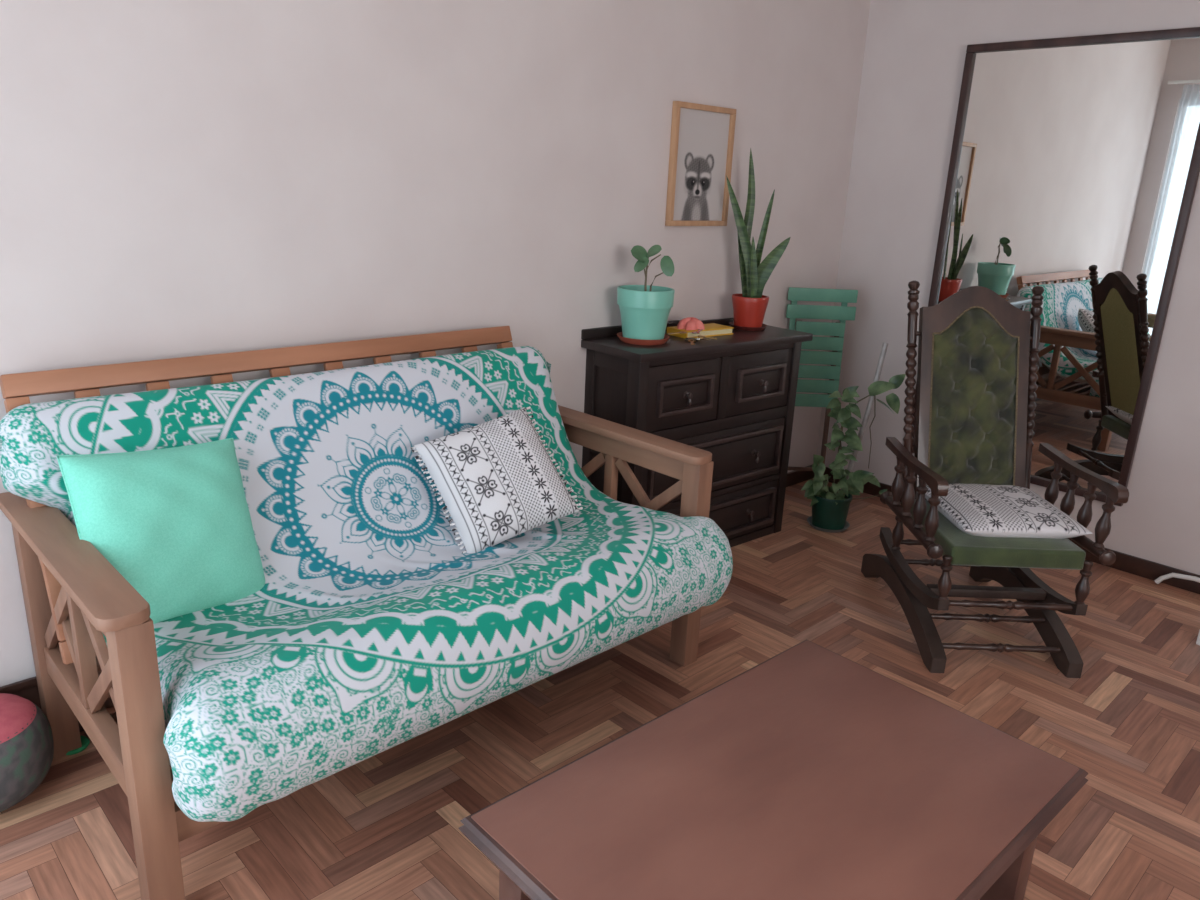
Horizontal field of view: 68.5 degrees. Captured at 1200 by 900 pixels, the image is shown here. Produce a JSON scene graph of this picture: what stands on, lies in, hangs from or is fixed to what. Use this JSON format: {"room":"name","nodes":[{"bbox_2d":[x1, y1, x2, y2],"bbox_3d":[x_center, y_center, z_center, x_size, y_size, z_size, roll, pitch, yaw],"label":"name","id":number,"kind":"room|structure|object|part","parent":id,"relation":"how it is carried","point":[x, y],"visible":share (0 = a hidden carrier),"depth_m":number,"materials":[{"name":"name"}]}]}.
{"room":"living room","nodes":[
{"label":"living room","id":0,"kind":"room"},
{"bbox_2d":[0,0,870,686],"bbox_3d":[-0.446,-0.771,2.729,4.550,2.650,0.100,-13,23,-42],"label":"wall","id":1,"kind":"structure","parent":0,"point":[179,178],"depth_m":2.48,"materials":[{"name":"paint"}]},
{"bbox_2d":[0,676,115,731],"bbox_3d":[-1.631,0.704,1.935,1.030,0.190,0.012,-13,23,-42],"label":"trim","id":2,"kind":"structure","parent":1,"relation":"attached to","point":[27,688],"depth_m":2.14,"materials":[{"name":"brown wood"}]},
{"bbox_2d":[665,101,735,225],"bbox_3d":[0.387,-1.084,3.372,0.346,0.440,0.024,-13,23,-42],"label":"picture frame","id":3,"kind":"object","parent":1,"relation":"attached to","point":[702,136],"visible":1,"depth_m":3.37,"materials":[{"name":"brown wood"}]},
{"bbox_2d":[786,464,814,486],"bbox_3d":[-0.461,0.476,3.064,4.310,0.070,0.018,-13,23,-42],"label":"baseboard","id":4,"kind":"structure","parent":1,"relation":"attached to","point":[793,477],"depth_m":4.40,"materials":[{"name":"brown wood"}]},
{"bbox_2d":[0,478,1199,899],"bbox_3d":[1.120,1.085,1.520,4.350,0.060,4.600,-13,23,-42],"label":"floor","id":5,"kind":"structure","parent":0,"point":[385,825],"depth_m":2.32,"materials":[{"name":"brown wood"}]},
{"bbox_2d":[0,693,53,811],"bbox_3d":[-1.374,0.682,1.957,0.274,0.221,0.274,-13,23,-42],"label":"pouf","id":6,"kind":"object","parent":5,"relation":"on","point":[26,736],"visible":1,"depth_m":1.93,"materials":[{"name":"fabric"}]},
{"bbox_2d":[0,326,713,899],"bbox_3d":[-0.477,0.259,2.265,1.605,0.948,0.912,-13,23,-42],"label":"futon sofa","id":7,"kind":"object","parent":5,"relation":"on","point":[73,595],"visible":0.3,"depth_m":1.92,"materials":[{"name":"brown wood"}]},
{"bbox_3d":[-1.311,0.432,2.089,0.062,0.647,0.062,-13,23,-42],"label":"leg","id":8,"kind":"part","parent":7,"relation":"part of","materials":[{"name":"brown wood"}]},
{"bbox_3d":[-0.680,0.327,2.397,1.386,0.056,0.047,-13,23,-42],"label":"rail","id":9,"kind":"part","parent":7,"relation":"part of","materials":[{"name":"brown wood"}]},
{"bbox_3d":[-1.070,0.567,1.865,0.034,0.070,0.641,-13,23,-42],"label":"rail","id":10,"kind":"part","parent":7,"relation":"part of","materials":[{"name":"brown wood"}]},
{"bbox_3d":[-0.825,0.600,1.609,0.062,0.647,0.062,-13,23,-42],"label":"leg","id":11,"kind":"part","parent":7,"relation":"part of","materials":[{"name":"brown wood"}]},
{"bbox_3d":[-0.293,0.589,2.167,1.457,0.070,0.032,-13,23,-42],"label":"rail","id":12,"kind":"part","parent":7,"relation":"part of","materials":[{"name":"brown wood"}]},
{"bbox_3d":[-0.795,-0.255,2.373,1.386,0.056,0.047,-13,23,-42],"label":"rail","id":13,"kind":"part","parent":7,"relation":"part of","materials":[{"name":"brown wood"}]},
{"bbox_2d":[0,346,732,821],"bbox_3d":[-0.461,0.173,2.212,1.586,0.638,0.887,-13,23,-42],"label":"throw blanket","id":14,"kind":"object","parent":7,"relation":"on","point":[369,630],"visible":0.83,"depth_m":2.06,"materials":[{"name":"fabric"}]},
{"bbox_2d":[56,438,264,642],"bbox_3d":[-0.929,0.179,1.911,0.223,0.392,0.424,14,20,34],"label":"cushion","id":15,"kind":"object","parent":14,"relation":"on","point":[175,523],"visible":0.83,"depth_m":1.85,"materials":[{"name":"fabric"}]},
{"bbox_2d":[410,407,582,553],"bbox_3d":[-0.279,0.080,2.413,0.369,0.326,0.297,-13,23,-42],"label":"patterned cushion","id":16,"kind":"object","parent":14,"relation":"on","point":[497,481],"visible":1,"depth_m":2.35,"materials":[{"name":"fabric"}]},
{"bbox_3d":[0.040,-0.020,2.785,0.034,0.070,0.641,-13,23,-42],"label":"rail","id":17,"kind":"part","parent":7,"relation":"part of","materials":[{"name":"brown wood"}]},
{"bbox_3d":[0.271,0.340,2.629,0.062,0.647,0.062,-13,23,-42],"label":"leg","id":18,"kind":"part","parent":7,"relation":"part of","materials":[{"name":"brown wood"}]},
{"bbox_2d":[581,318,812,547],"bbox_3d":[0.372,-0.042,3.477,0.945,0.893,0.331,-12,22,-39],"label":"dresser","id":19,"kind":"object","parent":5,"relation":"on","point":[732,397],"visible":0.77,"depth_m":3.32,"materials":[{"name":"brown wood"}]},
{"bbox_3d":[-0.038,0.023,3.318,0.045,0.826,0.050,-12,22,-39],"label":"corner post","id":20,"kind":"part","parent":19,"relation":"part of","materials":[{"name":"brown wood"}]},
{"bbox_3d":[0.044,-0.312,3.113,0.012,0.059,0.185,-12,22,-39],"label":"rail","id":21,"kind":"part","parent":19,"relation":"part of","materials":[{"name":"brown wood"}]},
{"bbox_3d":[0.117,0.082,3.145,0.045,0.826,0.060,-12,22,-39],"label":"corner post","id":22,"kind":"part","parent":19,"relation":"part of","materials":[{"name":"brown wood"}]},
{"bbox_2d":[617,332,669,344],"bbox_3d":[0.156,-0.403,3.182,0.192,0.022,0.192,-13,23,-42],"label":"saucer","id":23,"kind":"object","parent":19,"relation":"on","point":[620,335],"visible":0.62,"depth_m":3.11,"materials":[{"name":"ceramic"}]},
{"bbox_2d":[617,245,674,339],"bbox_3d":[0.163,-0.560,3.135,0.204,0.337,0.204,-13,23,-42],"label":"potted plant","id":24,"kind":"object","parent":23,"relation":"on","point":[645,309],"visible":1,"depth_m":3.08,"materials":[{"name":"green plant"}]},
{"bbox_3d":[0.160,-0.487,3.157,0.204,0.184,0.204,-13,23,-42],"label":"pot","id":25,"kind":"part","parent":24,"relation":"part of","materials":[{"name":"green ceramic"}]},
{"bbox_3d":[0.189,-0.621,3.129,0.101,0.161,0.018,-5,19,-24],"label":"stem","id":26,"kind":"part","parent":24,"relation":"part of","materials":[{"name":"brown plant"}]},
{"bbox_3d":[0.296,-0.204,3.194,0.372,0.234,0.026,-12,22,-39],"label":"drawer","id":27,"kind":"part","parent":19,"relation":"part of","materials":[{"name":"brown wood"}]},
{"bbox_3d":[0.305,-0.200,3.183,0.224,0.076,0.012,-12,22,-39],"label":"raised panel","id":28,"kind":"part","parent":19,"relation":"part of","materials":[{"name":"brown wood"}]},
{"bbox_3d":[0.310,-0.198,3.178,0.278,0.130,0.022,-12,22,-39],"label":"moulding","id":29,"kind":"part","parent":19,"relation":"part of","materials":[{"name":"brown wood"}]},
{"bbox_3d":[0.318,-0.195,3.169,0.026,0.026,0.029,-12,22,-39],"label":"knob","id":30,"kind":"part","parent":19,"relation":"part of","materials":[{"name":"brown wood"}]},
{"bbox_2d":[667,329,716,344],"bbox_3d":[0.354,-0.414,3.232,0.174,0.033,0.144,-13,23,-42],"label":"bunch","id":31,"kind":"object","parent":19,"relation":"on","point":[699,330],"visible":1,"depth_m":3.23,"materials":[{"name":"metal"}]},
{"bbox_2d":[667,323,733,337],"bbox_3d":[0.387,-0.459,3.389,0.250,0.028,0.110,-10,21,-37],"label":"book","id":32,"kind":"object","parent":19,"relation":"on","point":[712,329],"visible":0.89,"depth_m":3.35,"materials":[{"name":"paper"}]},
{"bbox_2d":[677,317,704,329],"bbox_3d":[0.344,-0.481,3.335,0.104,0.041,0.098,0,17,-10],"label":"pompom","id":33,"kind":"object","parent":32,"relation":"on","point":[690,323],"visible":1,"depth_m":3.31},
{"bbox_3d":[0.444,0.039,3.410,0.793,0.241,0.026,-12,22,-39],"label":"drawer","id":34,"kind":"part","parent":19,"relation":"part of","materials":[{"name":"brown wood"}]},
{"bbox_3d":[0.453,0.043,3.399,0.685,0.133,0.012,-12,22,-39],"label":"raised panel","id":35,"kind":"part","parent":19,"relation":"part of","materials":[{"name":"brown wood"}]},
{"bbox_3d":[0.458,0.045,3.394,0.739,0.187,0.022,-12,22,-39],"label":"moulding","id":36,"kind":"part","parent":19,"relation":"part of","materials":[{"name":"brown wood"}]},
{"bbox_3d":[0.453,-0.099,3.365,0.799,0.045,0.026,-12,22,-39],"label":"rail","id":37,"kind":"part","parent":19,"relation":"part of","materials":[{"name":"brown wood"}]},
{"bbox_3d":[0.441,0.169,3.446,0.799,0.023,0.026,-12,22,-39],"label":"rail","id":38,"kind":"part","parent":19,"relation":"part of","materials":[{"name":"brown wood"}]},
{"bbox_3d":[0.433,0.280,3.483,0.793,0.204,0.026,-12,22,-39],"label":"drawer","id":39,"kind":"part","parent":19,"relation":"part of","materials":[{"name":"brown wood"}]},
{"bbox_3d":[0.465,-0.363,3.285,0.799,0.027,0.026,-12,22,-39],"label":"rail","id":40,"kind":"part","parent":19,"relation":"part of","materials":[{"name":"brown wood"}]},
{"bbox_3d":[0.459,-0.236,3.323,0.044,0.240,0.026,-12,22,-39],"label":"rail","id":41,"kind":"part","parent":19,"relation":"part of","materials":[{"name":"brown wood"}]},
{"bbox_3d":[0.447,0.285,3.467,0.739,0.150,0.022,-12,22,-39],"label":"moulding","id":42,"kind":"part","parent":19,"relation":"part of","materials":[{"name":"brown wood"}]},
{"bbox_3d":[0.443,0.283,3.472,0.685,0.096,0.012,-12,22,-39],"label":"raised panel","id":43,"kind":"part","parent":19,"relation":"part of","materials":[{"name":"brown wood"}]},
{"bbox_2d":[729,322,766,330],"bbox_3d":[0.603,-0.504,3.592,0.156,0.016,0.156,-13,23,-42],"label":"saucer","id":44,"kind":"object","parent":19,"relation":"on","point":[764,326],"visible":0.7,"depth_m":3.54,"materials":[{"name":"brown plastic"}]},
{"bbox_2d":[726,149,790,326],"bbox_3d":[0.615,-0.823,3.461,0.199,0.690,0.205,-13,23,-42],"label":"snake plant","id":45,"kind":"object","parent":44,"relation":"on","point":[750,306],"visible":1,"depth_m":3.49,"materials":[{"name":"green plant"}]},
{"bbox_3d":[0.606,-0.563,3.575,0.150,0.125,0.150,-13,23,-42],"label":"pot","id":46,"kind":"part","parent":45,"relation":"part of","materials":[{"name":"red plastic"}]},
{"bbox_3d":[0.613,0.256,3.588,0.026,0.026,0.029,-12,22,-39],"label":"knob","id":47,"kind":"part","parent":19,"relation":"part of","materials":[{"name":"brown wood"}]},
{"bbox_3d":[0.430,0.398,3.516,0.799,0.035,0.026,-12,22,-39],"label":"rail","id":48,"kind":"part","parent":19,"relation":"part of","materials":[{"name":"brown wood"}]},
{"bbox_3d":[0.624,0.015,3.515,0.026,0.026,0.029,-12,22,-39],"label":"knob","id":49,"kind":"part","parent":19,"relation":"part of","materials":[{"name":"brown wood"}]},
{"bbox_3d":[0.617,-0.270,3.459,0.372,0.234,0.026,-12,22,-39],"label":"drawer","id":50,"kind":"part","parent":19,"relation":"part of","materials":[{"name":"brown wood"}]},
{"bbox_3d":[0.626,-0.266,3.448,0.224,0.076,0.012,-12,22,-39],"label":"raised panel","id":51,"kind":"part","parent":19,"relation":"part of","materials":[{"name":"brown wood"}]},
{"bbox_3d":[0.631,-0.264,3.443,0.278,0.130,0.022,-12,22,-39],"label":"moulding","id":52,"kind":"part","parent":19,"relation":"part of","materials":[{"name":"brown wood"}]},
{"bbox_3d":[0.639,-0.261,3.434,0.026,0.026,0.029,-12,22,-39],"label":"knob","id":53,"kind":"part","parent":19,"relation":"part of","materials":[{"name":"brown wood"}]},
{"bbox_3d":[0.760,-0.050,3.675,0.045,0.826,0.060,-12,22,-39],"label":"corner post","id":54,"kind":"part","parent":19,"relation":"part of","materials":[{"name":"brown wood"}]},
{"bbox_2d":[459,639,1087,899],"bbox_3d":[0.324,0.783,1.569,0.952,0.420,0.621,-13,23,-41],"label":"coffee table","id":55,"kind":"object","parent":5,"relation":"on","point":[810,772],"visible":1,"depth_m":1.48,"materials":[{"name":"brown wood"}]},
{"bbox_3d":[-0.129,0.811,1.477,0.060,0.380,0.060,-13,23,-41],"label":"leg","id":56,"kind":"part","parent":55,"relation":"part of","materials":[{"name":"brown wood"}]},
{"bbox_3d":[0.775,0.793,1.672,0.060,0.380,0.060,-13,23,-41],"label":"leg","id":57,"kind":"part","parent":55,"relation":"part of","materials":[{"name":"brown wood"}]},
{"bbox_2d":[786,287,857,474],"bbox_3d":[0.985,-0.252,4.099,0.315,0.986,0.070,2,17,-2],"label":"folding chair","id":58,"kind":"object","parent":5,"relation":"on","point":[842,313],"visible":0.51,"depth_m":4.01,"materials":[{"name":"green paint"}]},
{"bbox_3d":[0.871,-0.455,4.047,0.026,0.555,0.045,2,17,-2],"label":"frame leg","id":59,"kind":"part","parent":58,"relation":"part of","materials":[{"name":"green paint"}]},
{"bbox_3d":[1.065,-0.177,4.115,0.022,0.840,0.039,2,17,-2],"label":"frame leg","id":60,"kind":"part","parent":58,"relation":"part of","materials":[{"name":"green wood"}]},
{"bbox_3d":[1.101,-0.448,4.056,0.026,0.555,0.045,2,17,-2],"label":"frame leg","id":61,"kind":"part","parent":58,"relation":"part of","materials":[{"name":"green paint"}]},
{"bbox_2d":[807,516,849,532],"bbox_3d":[1.001,0.325,3.868,0.184,0.018,0.184,-13,23,-42],"label":"saucer","id":62,"kind":"object","parent":5,"relation":"on","point":[809,519],"visible":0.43,"depth_m":3.81,"materials":[{"name":"grey plastic"}]},
{"bbox_2d":[801,342,905,529],"bbox_3d":[1.067,-0.049,3.740,0.392,0.802,0.203,2,17,-1],"label":"trailing plant","id":63,"kind":"object","parent":5,"relation":"on","point":[830,505],"visible":1,"depth_m":3.75,"materials":[{"name":"green plant"}]},
{"bbox_3d":[1.004,0.259,3.848,0.176,0.145,0.176,-13,23,-42],"label":"pot","id":64,"kind":"part","parent":63,"relation":"part of","materials":[{"name":"green plastic"}]},
{"bbox_3d":[1.085,-0.025,3.753,0.306,0.515,0.059,3,17,2],"label":"stem","id":65,"kind":"part","parent":63,"relation":"part of","materials":[{"name":"green plant"}]},
{"bbox_2d":[861,280,1128,677],"bbox_3d":[1.273,0.051,2.911,0.573,1.128,0.745,2,17,-1],"label":"rocking chair","id":66,"kind":"object","parent":5,"relation":"on","point":[975,404],"visible":0.97,"depth_m":3.01,"materials":[{"name":"brown wood"}]},
{"bbox_3d":[1.069,-0.150,3.044,0.039,0.748,0.235,1,17,-4],"label":"post","id":67,"kind":"part","parent":66,"relation":"part of","materials":[{"name":"brown wood"}]},
{"bbox_3d":[1.009,0.236,2.877,0.050,0.053,0.515,3,17,0],"label":"rail","id":68,"kind":"part","parent":66,"relation":"part of","materials":[{"name":"brown wood"}]},
{"bbox_3d":[1.007,0.046,2.822,0.032,0.046,0.490,2,17,-1],"label":"arm","id":69,"kind":"part","parent":66,"relation":"part of","materials":[{"name":"brown wood"}]},
{"bbox_3d":[1.052,0.390,2.679,0.040,0.142,0.041,2,17,-1],"label":"post","id":70,"kind":"part","parent":66,"relation":"part of","materials":[{"name":"brown wood"}]},
{"bbox_3d":[1.281,-0.195,3.034,0.372,0.712,0.254,2,17,-1],"label":"frame","id":71,"kind":"part","parent":66,"relation":"part of","materials":[{"name":"brown wood"}]},
{"bbox_3d":[1.265,0.267,2.869,0.410,0.062,0.430,2,17,-1],"label":"seat","id":72,"kind":"part","parent":66,"relation":"part of","materials":[{"name":"green fabric"}]},
{"bbox_2d":[925,484,1092,538],"bbox_3d":[1.298,0.200,2.880,0.405,0.093,0.405,2,17,-3],"label":"seat cushion","id":73,"kind":"object","parent":66,"relation":"on","point":[984,510],"visible":0.9,"depth_m":2.76,"materials":[{"name":"fabric"}]},
{"bbox_3d":[1.489,-0.133,3.051,0.039,0.748,0.235,3,17,1],"label":"post","id":74,"kind":"part","parent":66,"relation":"part of","materials":[{"name":"brown wood"}]},
{"bbox_3d":[1.475,0.406,2.687,0.040,0.142,0.041,2,17,-1],"label":"post","id":75,"kind":"part","parent":66,"relation":"part of","materials":[{"name":"brown wood"}]},
{"bbox_3d":[1.542,0.068,2.831,0.032,0.046,0.490,2,17,-1],"label":"arm","id":76,"kind":"part","parent":66,"relation":"part of","materials":[{"name":"brown wood"}]},
{"bbox_3d":[1.523,0.257,2.886,0.050,0.053,0.515,2,17,-2],"label":"rail","id":77,"kind":"part","parent":66,"relation":"part of","materials":[{"name":"brown wood"}]},
{"bbox_2d":[1154,573,1199,583],"bbox_3d":[2.517,0.606,3.078,0.038,0.066,1.023,-13,23,-42],"label":"cable","id":78,"kind":"object","parent":5,"relation":"on","point":[1170,575],"visible":1,"depth_m":3.37,"materials":[{"name":"white plastic"}]},
{"bbox_2d":[1196,630,1199,644],"bbox_3d":[2.139,0.660,2.864,0.060,0.060,0.328,-13,23,-42],"label":"block","id":79,"kind":"object","parent":5,"relation":"on","point":[1198,637],"visible":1,"depth_m":2.96,"materials":[{"name":"white"}]},
{"bbox_2d":[816,0,1199,574],"bbox_3d":[2.818,-0.580,2.585,0.100,2.650,4.700,-13,23,-42],"label":"wall","id":80,"kind":"structure","parent":0,"point":[915,51],"depth_m":3.78,"materials":[{"name":"paint"}]},
{"bbox_2d":[814,467,1199,593],"bbox_3d":[2.685,0.652,2.955,0.018,0.070,4.600,-13,23,-42],"label":"baseboard","id":81,"kind":"structure","parent":80,"relation":"attached to","point":[1124,562],"depth_m":3.49,"materials":[{"name":"brown wood"}]},
{"bbox_2d":[912,27,1199,506],"bbox_3d":[1.791,-0.719,3.554,0.030,1.741,0.917,-13,23,-42],"label":"wall mirror","id":82,"kind":"object","parent":80,"relation":"attached to","point":[1074,170],"visible":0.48,"depth_m":3.45,"materials":[{"name":"brown mirror"}]}
]}

